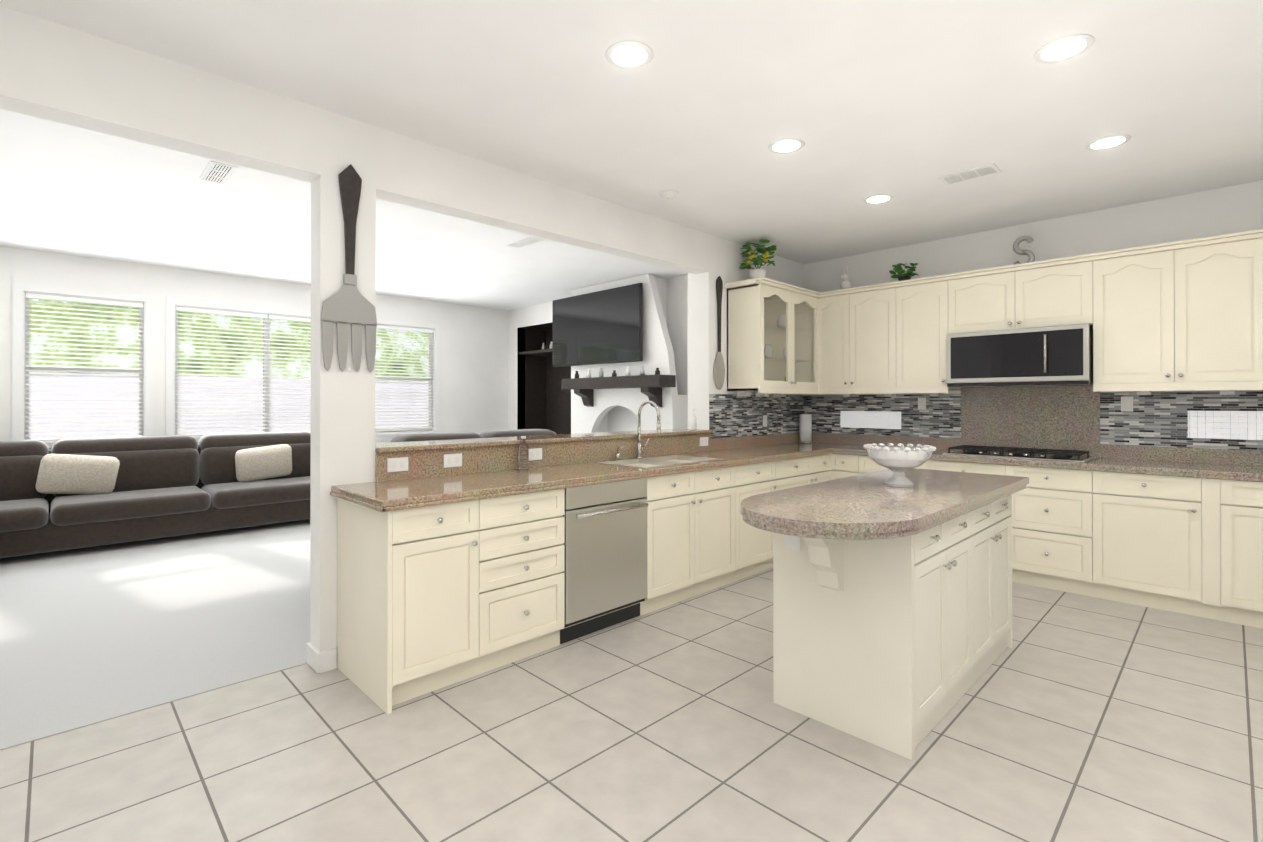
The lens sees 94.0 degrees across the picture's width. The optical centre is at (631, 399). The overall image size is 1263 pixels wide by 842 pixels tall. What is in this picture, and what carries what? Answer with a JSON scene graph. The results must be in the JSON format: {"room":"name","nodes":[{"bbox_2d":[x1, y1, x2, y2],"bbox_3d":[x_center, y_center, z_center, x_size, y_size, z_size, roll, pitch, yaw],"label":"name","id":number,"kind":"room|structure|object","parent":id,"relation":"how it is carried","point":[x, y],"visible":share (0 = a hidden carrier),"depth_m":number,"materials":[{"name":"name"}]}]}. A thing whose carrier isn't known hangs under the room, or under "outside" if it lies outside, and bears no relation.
{"room":"kitchen","nodes":[
{"label":"kitchen","id":0,"kind":"room"},
{"bbox_2d":[0,519,309,749],"bbox_3d":[-3.189,1.417,4.845,8.100,0.124,4.749,0,0,-45],"label":"floor","id":1,"kind":"structure","parent":0,"point":[93,635],"depth_m":3.57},
{"bbox_2d":[0,431,310,557],"bbox_3d":[-4.591,0.867,5.453,3.850,0.980,1.800,0,0,-45],"label":"sectional sofa","id":2,"kind":"object","parent":1,"relation":"on","point":[66,494],"visible":0.88,"depth_m":5.65,"materials":[{"name":"black fabric"}]},
{"bbox_2d":[35,454,119,494],"bbox_3d":[-5.139,0.697,5.476,0.570,0.417,0.228,0,0,-45],"label":"pillow","id":3,"kind":"object","parent":2,"relation":"on","point":[56,474],"depth_m":5.42,"materials":[{"name":"beige fabric"}]},
{"bbox_2d":[235,444,291,482],"bbox_3d":[-4.069,0.702,6.527,0.563,0.405,0.224,0,0,-45],"label":"pillow","id":4,"kind":"object","parent":2,"relation":"on","point":[254,463],"depth_m":6.48,"materials":[{"name":"beige fabric"}]},
{"bbox_2d":[390,429,555,441],"bbox_3d":[-1.349,0.795,4.581,1.750,1.117,1.050,0,0,-45],"label":"sofa","id":5,"kind":"object","parent":1,"relation":"on","point":[454,435],"visible":0.02,"depth_m":4.16,"materials":[{"name":"black fabric"}]},
{"bbox_2d":[571,274,687,433],"bbox_3d":[-0.085,-0.030,7.111,0.500,2.797,1.780,0,0,-45],"label":"fireplace","id":6,"kind":"object","parent":1,"relation":"on","point":[613,410],"visible":0.23,"depth_m":6.82,"materials":[{"name":"white paint"}]},
{"bbox_2d":[552,283,642,366],"bbox_3d":[-0.434,-0.872,7.226,0.112,0.880,1.630,0,0,-45],"label":"tv","id":7,"kind":"object","parent":6,"relation":"attached to","point":[601,327],"visible":1,"depth_m":7.10,"materials":[{"name":"black plastic"}]},
{"bbox_2d":[561,366,675,406],"bbox_3d":[-0.201,-0.152,6.884,0.260,0.479,1.680,0,0,-45],"label":"shelf","id":8,"kind":"object","parent":6,"relation":"attached to","point":[651,386],"visible":1,"depth_m":6.66,"materials":[{"name":"brown wood"}]},
{"bbox_2d":[0,246,507,442],"bbox_3d":[-4.853,-0.034,6.650,8.250,2.800,0.150,0,0,-45],"label":"wall","id":9,"kind":"structure","parent":0,"point":[474,369],"depth_m":6.95,"materials":[{"name":"paint"}]},
{"bbox_2d":[12,282,153,448],"bbox_3d":[-5.503,-0.282,5.949,1.080,1.650,0.160,0,0,-45],"label":"window","id":10,"kind":"structure","parent":9,"relation":"in","point":[19,335],"depth_m":5.86,"materials":[{"name":"plastic"}]},
{"bbox_2d":[25,293,142,442],"bbox_3d":[-5.498,-0.301,5.945,0.870,1.444,0.044,0,0,-45],"label":"window blinds","id":11,"kind":"object","parent":10,"relation":"attached to","point":[79,300],"visible":0.85,"depth_m":5.92,"materials":[{"name":"white plastic"}]},
{"bbox_2d":[166,297,310,441],"bbox_3d":[-4.369,-0.277,7.064,1.970,1.650,0.160,0,0,-45],"label":"window","id":12,"kind":"structure","parent":9,"relation":"in","point":[171,331],"depth_m":6.65,"materials":[{"name":"plastic"}]},
{"bbox_2d":[175,306,310,437],"bbox_3d":[-4.365,-0.296,7.060,1.760,1.444,0.044,0,0,-45],"label":"window blinds","id":13,"kind":"object","parent":12,"relation":"attached to","point":[229,313],"visible":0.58,"depth_m":6.86,"materials":[{"name":"white plastic"}]},
{"bbox_2d":[375,318,441,440],"bbox_3d":[-3.196,-0.273,8.217,1.099,1.650,0.160,0,0,-45],"label":"window","id":14,"kind":"structure","parent":9,"relation":"in","point":[384,435],"depth_m":8.45,"materials":[{"name":"plastic"}]},
{"bbox_2d":[375,325,433,431],"bbox_3d":[-3.192,-0.292,8.213,0.889,1.444,0.044,0,0,-45],"label":"window blinds","id":15,"kind":"object","parent":14,"relation":"attached to","point":[414,330],"visible":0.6,"depth_m":8.22,"materials":[{"name":"white plastic"}]},
{"bbox_2d":[0,5,803,651],"bbox_3d":[-1.324,-0.047,3.311,8.600,2.800,0.240,0,0,-45],"label":"wall","id":16,"kind":"structure","parent":0,"point":[60,73],"depth_m":2.98,"materials":[{"name":"paint"}]},
{"bbox_2d":[306,642,336,665],"bbox_3d":[-0.546,1.304,4.109,3.124,0.096,0.034,0,0,-45],"label":"baseboard","id":17,"kind":"structure","parent":16,"relation":"attached to","point":[317,661],"depth_m":2.94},
{"bbox_2d":[321,164,376,371],"bbox_3d":[-1.437,-0.673,3.007,0.270,1.060,0.022,0,0,-45],"label":"decor","id":18,"kind":"object","parent":16,"relation":"attached to","point":[345,305],"visible":1,"depth_m":3.00,"materials":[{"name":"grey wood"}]},
{"bbox_2d":[375,434,798,481],"bbox_3d":[0.243,0.362,4.665,4.457,0.152,0.019,0,0,-45],"label":"backsplash","id":19,"kind":"structure","parent":16,"relation":"attached to","point":[421,463],"depth_m":3.94,"materials":[{"name":"brown stone"}]},
{"bbox_2d":[387,457,407,471],"bbox_3d":[-1.257,0.350,3.169,0.114,0.075,0.006,0,0,-45],"label":"electrical outlet plate","id":20,"kind":"object","parent":19,"relation":"attached to","point":[401,463],"depth_m":3.17,"materials":[{"name":"white plastic"}]},
{"bbox_2d":[444,453,461,467],"bbox_3d":[-1.029,0.351,3.394,0.114,0.075,0.006,0,0,-45],"label":"electrical outlet plate","id":21,"kind":"object","parent":19,"relation":"attached to","point":[450,460],"depth_m":3.39,"materials":[{"name":"white plastic"}]},
{"bbox_2d":[529,448,541,460],"bbox_3d":[-0.623,0.352,3.793,0.114,0.075,0.006,0,0,-45],"label":"electrical outlet plate","id":22,"kind":"object","parent":19,"relation":"attached to","point":[534,454],"depth_m":3.79,"materials":[{"name":"white plastic"}]},
{"bbox_2d":[700,437,707,445],"bbox_3d":[0.618,0.357,5.013,0.114,0.075,0.006,0,0,-45],"label":"electrical outlet plate","id":23,"kind":"object","parent":19,"relation":"attached to","point":[703,440],"depth_m":5.01,"materials":[{"name":"white plastic"}]},
{"bbox_2d":[714,276,724,389],"bbox_3d":[0.775,-0.590,5.186,0.150,1.000,0.016,0,0,-45],"label":"decor","id":24,"kind":"object","parent":16,"relation":"attached to","point":[719,371],"visible":0.96,"depth_m":5.18,"materials":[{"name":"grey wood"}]},
{"bbox_2d":[763,415,766,426],"bbox_3d":[1.291,0.207,5.691,0.070,0.110,0.004,0,0,-45],"label":"electrical outlet plate","id":25,"kind":"object","parent":16,"relation":"attached to","point":[764,416],"depth_m":5.69,"materials":[{"name":"white plastic"}]},
{"bbox_2d":[508,274,687,433],"bbox_3d":[-0.178,-0.029,7.979,0.580,2.800,4.810,0,0,-45],"label":"wall","id":26,"kind":"structure","parent":0,"point":[539,397],"depth_m":9.26,"materials":[{"name":"paint"}]},
{"bbox_2d":[542,342,551,349],"bbox_3d":[-1.133,-0.815,8.853,0.067,0.135,0.700,0,0,-45],"label":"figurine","id":27,"kind":"object","parent":26,"relation":"in","point":[544,346],"visible":0.38,"depth_m":9.05,"materials":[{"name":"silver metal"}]},
{"bbox_2d":[0,568,1262,841],"bbox_3d":[0.670,1.405,1.277,8.600,0.120,5.750,0,0,-45],"label":"floor","id":28,"kind":"structure","parent":0,"point":[1068,716],"depth_m":2.24,"materials":[{"name":"beige tile"}]},
{"bbox_2d":[334,494,485,713],"bbox_3d":[-1.108,0.906,2.902,0.440,0.890,0.636,0,0,-45],"label":"base cabinet","id":29,"kind":"object","parent":28,"relation":"on","point":[411,584],"depth_m":2.70,"materials":[{"name":"beige wood"}]},
{"bbox_2d":[330,446,829,513],"bbox_3d":[0.154,0.460,4.136,4.038,0.048,0.648,0,0,-45],"label":"countertop","id":30,"kind":"structure","parent":29,"relation":"on","point":[411,491],"depth_m":3.27,"materials":[{"name":"brown stone"}]},
{"bbox_2d":[518,436,528,468],"bbox_3d":[-0.674,0.330,3.675,0.062,0.204,0.064,0,0,-45],"label":"water bottle","id":31,"kind":"object","parent":30,"relation":"on","point":[523,456],"visible":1,"depth_m":3.65,"materials":[{"name":"clear plastic"}]},
{"bbox_2d":[486,482,569,671],"bbox_3d":[-0.784,0.908,3.221,0.573,0.890,0.636,0,0,-45],"label":"base cabinet","id":32,"kind":"object","parent":28,"relation":"on","point":[488,554],"depth_m":3.03,"materials":[{"name":"beige wood"}]},
{"bbox_2d":[570,470,657,640],"bbox_3d":[-0.332,0.909,3.665,0.695,0.890,0.636,0,0,-45],"label":"dishwasher","id":33,"kind":"object","parent":28,"relation":"on","point":[614,526],"depth_m":3.44,"materials":[{"name":"silver metal"}]},
{"bbox_2d":[614,458,741,608],"bbox_3d":[0.228,0.911,4.216,0.980,0.890,0.636,0,0,-45],"label":"base cabinet","id":34,"kind":"object","parent":28,"relation":"on","point":[700,517],"depth_m":4.03,"materials":[{"name":"beige wood"}]},
{"bbox_2d":[742,458,781,578],"bbox_3d":[0.734,0.913,4.714,0.645,0.890,0.636,0,0,-45],"label":"base cabinet","id":35,"kind":"object","parent":28,"relation":"on","point":[757,544],"depth_m":4.52,"materials":[{"name":"beige wood"}]},
{"bbox_2d":[782,454,809,489],"bbox_3d":[1.135,0.915,5.108,0.684,0.890,0.636,0,0,-45],"label":"base cabinet","id":36,"kind":"object","parent":28,"relation":"on","point":[796,472],"depth_m":4.90,"materials":[{"name":"beige wood"}]},
{"bbox_2d":[810,450,833,483],"bbox_3d":[1.468,0.916,5.418,0.434,0.890,0.661,0,0,-45],"label":"base cabinet","id":37,"kind":"object","parent":28,"relation":"on","point":[822,463],"depth_m":5.22,"materials":[{"name":"beige wood"}]},
{"bbox_2d":[834,450,865,478],"bbox_3d":[2.129,0.916,5.453,0.662,0.890,0.319,0,0,-45],"label":"base cabinet","id":38,"kind":"object","parent":28,"relation":"on","point":[847,463],"depth_m":5.23,"materials":[{"name":"beige wood"}]},
{"bbox_2d":[773,496,1011,759],"bbox_3d":[1.262,0.906,2.807,1.752,0.890,0.624,0,0,-45],"label":"kitchen island","id":39,"kind":"object","parent":28,"relation":"on","point":[892,618],"depth_m":2.43,"materials":[{"name":"beige wood"}]},
{"bbox_2d":[740,468,1028,551],"bbox_3d":[1.224,0.450,2.771,1.960,0.058,0.700,0,0,-45],"label":"island countertop","id":40,"kind":"structure","parent":39,"relation":"on","point":[861,511],"depth_m":2.37,"materials":[{"name":"brown stone"}]},
{"bbox_2d":[863,443,936,486],"bbox_3d":[1.310,0.321,2.884,0.327,0.197,0.332,0,0,-45],"label":"bowl","id":41,"kind":"object","parent":40,"relation":"on","point":[899,459],"visible":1,"depth_m":2.81,"materials":[{"name":"white ceramic"}]},
{"bbox_2d":[866,454,933,472],"bbox_3d":[2.413,0.915,5.188,0.629,0.890,0.662,0,0,-45],"label":"base cabinet","id":42,"kind":"object","parent":28,"relation":"on","point":[871,466],"depth_m":5.05,"materials":[{"name":"beige wood"}]},
{"bbox_2d":[934,454,1025,474],"bbox_3d":[2.788,0.914,4.806,0.629,0.890,0.611,0,0,-45],"label":"base cabinet","id":43,"kind":"object","parent":28,"relation":"on","point":[944,464],"depth_m":4.52,"materials":[{"name":"beige wood"}]},
{"bbox_2d":[1006,458,1105,598],"bbox_3d":[3.181,0.912,4.407,0.629,0.890,0.613,0,0,-45],"label":"base cabinet","id":44,"kind":"object","parent":28,"relation":"on","point":[1059,517],"depth_m":4.14,"materials":[{"name":"beige wood"}]},
{"bbox_2d":[1106,470,1209,617],"bbox_3d":[3.548,0.911,4.034,0.629,0.890,0.535,0,0,-45],"label":"base cabinet","id":45,"kind":"object","parent":28,"relation":"on","point":[1158,525],"depth_m":3.77,"materials":[{"name":"beige wood"}]},
{"bbox_2d":[778,442,1262,477],"bbox_3d":[3.114,0.452,4.466,0.642,0.030,4.327,0,0,-45],"label":"countertop","id":46,"kind":"structure","parent":45,"relation":"on","point":[1147,465],"depth_m":4.09,"materials":[{"name":"brown stone"}]},
{"bbox_2d":[799,410,812,442],"bbox_3d":[1.789,0.275,6.048,0.138,0.333,0.140,0,0,-45],"label":"paper towel roll","id":47,"kind":"object","parent":46,"relation":"on","point":[805,427],"visible":0.94,"depth_m":6.00,"materials":[{"name":"white paper"}]},
{"bbox_2d":[1218,478,1262,628],"bbox_3d":[4.011,0.909,3.563,0.629,0.890,0.626,0,0,-45],"label":"base cabinet","id":48,"kind":"object","parent":28,"relation":"on","point":[1240,500],"depth_m":3.51,"materials":[{"name":"beige wood"}]},
{"bbox_2d":[0,0,1262,309],"bbox_3d":[-0.941,-1.508,3.034,9.150,0.120,10.900,0,0,-45],"label":"ceiling","id":49,"kind":"structure","parent":0,"point":[906,104],"depth_m":3.06,"materials":[{"name":"paint"}]},
{"bbox_2d":[199,161,237,184],"bbox_3d":[-2.636,-1.440,3.752,0.140,0.009,0.400,0,0,-45],"label":"ceiling vent","id":50,"kind":"object","parent":49,"relation":"in","point":[217,172],"depth_m":3.73,"materials":[{"name":"white metal"}]},
{"bbox_2d":[506,237,543,247],"bbox_3d":[-0.975,-1.434,5.385,0.140,0.009,0.400,0,0,-45],"label":"ceiling vent","id":51,"kind":"object","parent":49,"relation":"in","point":[531,240],"depth_m":5.36,"materials":[{"name":"white metal"}]},
{"bbox_2d":[605,40,653,68],"bbox_3d":[-0.009,-1.448,2.478,0.204,0.004,0.204,0,0,-45],"label":"recessed light","id":52,"kind":"object","parent":49,"relation":"in","point":[629,54],"visible":1,"depth_m":2.47,"materials":[{"name":"white"}]},
{"bbox_2d":[659,190,677,199],"bbox_3d":[0.259,-1.425,4.116,0.136,0.036,0.136,0,0,-45],"label":"smoke detector","id":53,"kind":"object","parent":49,"relation":"attached to","point":[668,194],"visible":1,"depth_m":4.08,"materials":[{"name":"white plastic"}]},
{"bbox_2d":[768,138,804,153],"bbox_3d":[0.882,-1.444,3.354,0.204,0.004,0.204,0,0,-45],"label":"recessed light","id":54,"kind":"object","parent":49,"relation":"in","point":[785,145],"visible":1,"depth_m":3.34,"materials":[{"name":"white"}]},
{"bbox_2d":[863,194,893,203],"bbox_3d":[1.774,-1.441,4.231,0.204,0.004,0.204,0,0,-45],"label":"recessed light","id":55,"kind":"object","parent":49,"relation":"in","point":[878,198],"visible":1,"depth_m":4.22,"materials":[{"name":"white"}]},
{"bbox_2d":[938,163,1001,184],"bbox_3d":[2.166,-1.440,3.775,0.180,0.009,0.320,0,0,-45],"label":"ceiling vent","id":56,"kind":"object","parent":49,"relation":"in","point":[973,173],"visible":1,"depth_m":3.76,"materials":[{"name":"white metal"}]},
{"bbox_2d":[1034,34,1094,63],"bbox_3d":[1.787,-1.448,2.435,0.204,0.004,0.204,0,0,-45],"label":"recessed light","id":57,"kind":"object","parent":49,"relation":"in","point":[1061,49],"visible":1,"depth_m":2.43,"materials":[{"name":"white"}]},
{"bbox_2d":[1085,134,1130,150],"bbox_3d":[2.678,-1.445,3.311,0.204,0.004,0.204,0,0,-45],"label":"recessed light","id":58,"kind":"object","parent":49,"relation":"in","point":[1107,142],"visible":1,"depth_m":3.30,"materials":[{"name":"white"}]},
{"bbox_2d":[690,408,696,429],"bbox_3d":[0.529,0.164,5.048,0.058,0.188,0.060,0,0,-45],"label":"soap bottle","id":59,"kind":"object","parent":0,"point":[693,421],"visible":1,"depth_m":5.02,"materials":[{"name":"white plastic"}]},
{"bbox_2d":[804,180,1262,394],"bbox_3d":[3.842,-0.043,4.296,0.150,2.800,5.900,0,0,-45],"label":"wall","id":60,"kind":"structure","parent":0,"point":[1223,211],"depth_m":4.61,"materials":[{"name":"paint"}]},
{"bbox_2d":[781,293,812,392],"bbox_3d":[1.819,-0.557,5.961,0.399,0.960,0.386,0,0,-45],"label":"upper cabinet","id":61,"kind":"object","parent":60,"relation":"attached to","point":[796,309],"depth_m":5.67,"materials":[{"name":"beige wood"}]},
{"bbox_2d":[739,239,776,278],"bbox_3d":[1.159,-1.232,5.335,0.371,0.383,0.384,0,0,-45],"label":"plant","id":62,"kind":"object","parent":61,"relation":"on","point":[757,261],"visible":1,"depth_m":5.28,"materials":[{"name":"green plant"}]},
{"bbox_2d":[813,287,856,392],"bbox_3d":[2.052,-0.558,5.724,0.399,0.960,0.397,0,0,-45],"label":"upper cabinet","id":63,"kind":"object","parent":60,"relation":"attached to","point":[835,311],"depth_m":5.62,"materials":[{"name":"beige wood"}]},
{"bbox_2d":[840,266,851,288],"bbox_3d":[2.087,-1.170,5.730,0.130,0.260,0.120,0,0,-45],"label":"rabbit figurine","id":64,"kind":"object","parent":63,"relation":"on","point":[846,283],"visible":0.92,"depth_m":5.70,"materials":[{"name":"white ceramic"}]},
{"bbox_2d":[857,281,904,392],"bbox_3d":[2.318,-0.559,5.489,0.348,0.960,0.538,0,0,-45],"label":"upper cabinet","id":65,"kind":"object","parent":60,"relation":"attached to","point":[880,307],"depth_m":5.31,"materials":[{"name":"beige wood"}]},
{"bbox_2d":[889,263,917,280],"bbox_3d":[2.473,-1.137,5.341,0.232,0.193,0.251,0,0,-45],"label":"decorative plant","id":66,"kind":"object","parent":65,"relation":"on","point":[899,270],"visible":0.98,"depth_m":5.32,"materials":[{"name":"green plant"}]},
{"bbox_2d":[918,398,925,409],"bbox_3d":[2.653,0.036,5.377,0.004,0.110,0.070,0,0,-45],"label":"electrical outlet plate","id":67,"kind":"object","parent":60,"relation":"attached to","point":[921,401],"depth_m":5.37,"materials":[{"name":"white plastic"}]},
{"bbox_2d":[905,274,960,392],"bbox_3d":[2.596,-0.560,5.206,0.348,0.960,0.481,0,0,-45],"label":"upper cabinet","id":68,"kind":"object","parent":60,"relation":"attached to","point":[926,298],"depth_m":5.03,"materials":[{"name":"beige wood"}]},
{"bbox_2d":[945,321,1092,388],"bbox_3d":[3.072,-0.322,4.662,0.431,0.431,0.930,0,0,-45],"label":"microwave","id":69,"kind":"object","parent":60,"relation":"attached to","point":[1026,355],"depth_m":4.47,"materials":[{"name":"silver metal"}]},
{"bbox_2d":[949,254,1088,332],"bbox_3d":[3.102,-0.792,4.693,0.348,0.500,0.960,0,0,-45],"label":"upper cabinet","id":70,"kind":"object","parent":60,"relation":"attached to","point":[1052,291],"depth_m":4.54,"materials":[{"name":"beige wood"}]},
{"bbox_2d":[1013,236,1034,264],"bbox_3d":[3.121,-1.173,4.685,0.060,0.259,0.150,0,0,-45],"label":"decorative piece","id":71,"kind":"object","parent":70,"relation":"on","point":[1028,253],"visible":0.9,"depth_m":4.67,"materials":[{"name":"silver metal"}]},
{"bbox_2d":[812,434,1262,465],"bbox_3d":[3.343,0.388,4.678,0.019,0.100,4.308,0,0,-45],"label":"backsplash","id":72,"kind":"structure","parent":60,"relation":"attached to","point":[1083,449],"depth_m":4.49,"materials":[{"name":"brown stone"}]},
{"bbox_2d":[1121,397,1132,411],"bbox_3d":[3.662,0.032,4.351,0.004,0.110,0.070,0,0,-45],"label":"electrical outlet plate","id":73,"kind":"object","parent":60,"relation":"attached to","point":[1126,402],"depth_m":4.35,"materials":[{"name":"white plastic"}]},
{"bbox_2d":[1089,229,1262,388],"bbox_3d":[3.756,-0.564,4.027,0.348,0.960,0.907,0,0,-45],"label":"upper cabinet","id":74,"kind":"object","parent":60,"relation":"attached to","point":[1185,315],"depth_m":3.90,"materials":[{"name":"beige wood"}]},
{"label":"outside","id":75,"kind":"structure","parent":0,"visible":0},
{"bbox_2d":[29,298,428,437],"bbox_3d":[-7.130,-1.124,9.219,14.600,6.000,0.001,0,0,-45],"label":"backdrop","id":76,"kind":"structure","parent":75,"point":[113,344],"depth_m":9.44,"materials":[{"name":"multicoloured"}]}
]}

